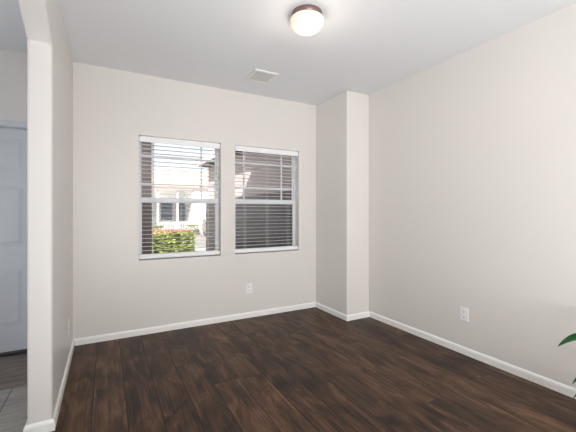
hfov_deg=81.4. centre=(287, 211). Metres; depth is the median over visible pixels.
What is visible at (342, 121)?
wall
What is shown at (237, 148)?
window blind
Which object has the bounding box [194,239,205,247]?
street
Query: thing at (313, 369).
floor
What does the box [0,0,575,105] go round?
ceiling
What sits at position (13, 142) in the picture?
door
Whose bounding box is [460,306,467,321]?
wall outlet
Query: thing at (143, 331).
baseboard
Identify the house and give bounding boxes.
[152,167,206,233]
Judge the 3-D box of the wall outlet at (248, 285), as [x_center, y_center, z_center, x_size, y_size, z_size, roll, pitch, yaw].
[-0.473,0.934,4.098,0.080,0.124,0.009,0,0,-29]
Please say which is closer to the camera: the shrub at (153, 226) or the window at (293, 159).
the window at (293, 159)
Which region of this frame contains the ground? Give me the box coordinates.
[195,234,205,238]
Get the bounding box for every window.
[139,142,217,258]
[235,151,294,252]
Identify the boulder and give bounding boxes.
[202,218,205,235]
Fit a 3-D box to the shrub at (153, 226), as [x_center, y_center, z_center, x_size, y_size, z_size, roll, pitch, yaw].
[-7.975,1.160,20.360,0.813,0.711,0.820,0,0,-29]
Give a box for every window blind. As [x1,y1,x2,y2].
[139,136,219,258]
[235,145,297,252]
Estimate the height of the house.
4.820 m
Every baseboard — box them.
[23,339,74,431]
[74,302,315,345]
[315,302,575,398]
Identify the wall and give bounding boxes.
[0,49,315,338]
[18,0,72,424]
[208,151,290,198]
[316,90,368,314]
[369,3,575,388]
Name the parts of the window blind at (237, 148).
rail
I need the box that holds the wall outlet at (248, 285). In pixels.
[246,283,251,293]
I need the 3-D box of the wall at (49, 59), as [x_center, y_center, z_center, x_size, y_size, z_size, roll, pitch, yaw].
[-0.997,-0.080,1.125,0.122,2.740,4.730,0,0,-29]
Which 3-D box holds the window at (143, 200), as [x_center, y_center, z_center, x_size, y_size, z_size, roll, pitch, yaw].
[-1.235,-0.149,3.830,0.882,1.320,0.070,0,0,-29]
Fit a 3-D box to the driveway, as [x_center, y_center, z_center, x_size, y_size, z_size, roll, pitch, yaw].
[-1.850,1.440,12.029,3.750,0.020,3.700,0,0,-29]
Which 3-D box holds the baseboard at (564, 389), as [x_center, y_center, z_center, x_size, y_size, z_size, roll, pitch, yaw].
[3.113,1.258,-0.111,0.361,0.066,10.830,0,0,-29]
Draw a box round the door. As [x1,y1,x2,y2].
[0,127,26,352]
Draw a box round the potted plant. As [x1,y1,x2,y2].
[558,333,575,397]
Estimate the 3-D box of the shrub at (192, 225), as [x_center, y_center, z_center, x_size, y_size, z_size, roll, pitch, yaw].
[-6.201,1.161,21.894,0.804,0.708,0.851,0,0,-29]
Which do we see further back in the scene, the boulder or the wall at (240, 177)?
the boulder
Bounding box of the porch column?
[141,142,151,253]
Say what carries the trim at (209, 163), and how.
attached to the wall at (240, 177)
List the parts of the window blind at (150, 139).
rail, ladder cord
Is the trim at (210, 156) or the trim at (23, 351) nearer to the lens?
the trim at (23, 351)
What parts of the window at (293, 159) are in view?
sash, sash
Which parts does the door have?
panel, panel, panel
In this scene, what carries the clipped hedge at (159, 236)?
on the yard
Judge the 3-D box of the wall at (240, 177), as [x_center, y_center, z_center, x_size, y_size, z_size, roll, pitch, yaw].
[0.793,0.060,8.167,4.000,2.780,5.610,0,0,-29]
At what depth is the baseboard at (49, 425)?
2.02 m
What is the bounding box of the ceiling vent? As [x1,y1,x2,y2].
[245,68,278,83]
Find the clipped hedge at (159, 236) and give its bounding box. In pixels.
[152,228,196,253]
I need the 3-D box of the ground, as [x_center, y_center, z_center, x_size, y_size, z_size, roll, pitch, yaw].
[-19.000,1.730,34.915,80.000,0.440,40.500,0,0,-29]
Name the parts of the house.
porch post, pane, pane, railing, porch post, pane, pane, porch post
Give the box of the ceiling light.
[290,4,323,35]
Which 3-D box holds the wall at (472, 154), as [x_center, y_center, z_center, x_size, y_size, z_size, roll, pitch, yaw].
[3.373,-0.019,-0.054,0.150,2.860,10.980,0,0,-29]
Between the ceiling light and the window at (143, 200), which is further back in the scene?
the window at (143, 200)
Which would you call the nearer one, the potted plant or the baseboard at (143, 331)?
the potted plant
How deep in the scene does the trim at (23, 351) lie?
3.02 m
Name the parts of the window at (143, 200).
sash, sash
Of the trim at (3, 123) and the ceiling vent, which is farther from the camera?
the ceiling vent
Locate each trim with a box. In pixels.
[0,119,26,129]
[0,349,26,357]
[196,151,213,166]
[202,151,240,167]
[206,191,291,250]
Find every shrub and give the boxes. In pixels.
[152,225,162,228]
[187,224,199,233]
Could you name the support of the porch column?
on the path
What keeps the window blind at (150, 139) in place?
attached to the window at (143, 200)
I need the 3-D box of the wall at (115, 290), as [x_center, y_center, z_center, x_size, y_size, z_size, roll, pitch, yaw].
[-1.468,-0.019,3.652,5.112,2.860,0.160,0,0,-29]
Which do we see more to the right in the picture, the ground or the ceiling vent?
the ceiling vent
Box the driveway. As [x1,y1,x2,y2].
[194,248,205,250]
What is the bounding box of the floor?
[0,307,575,431]

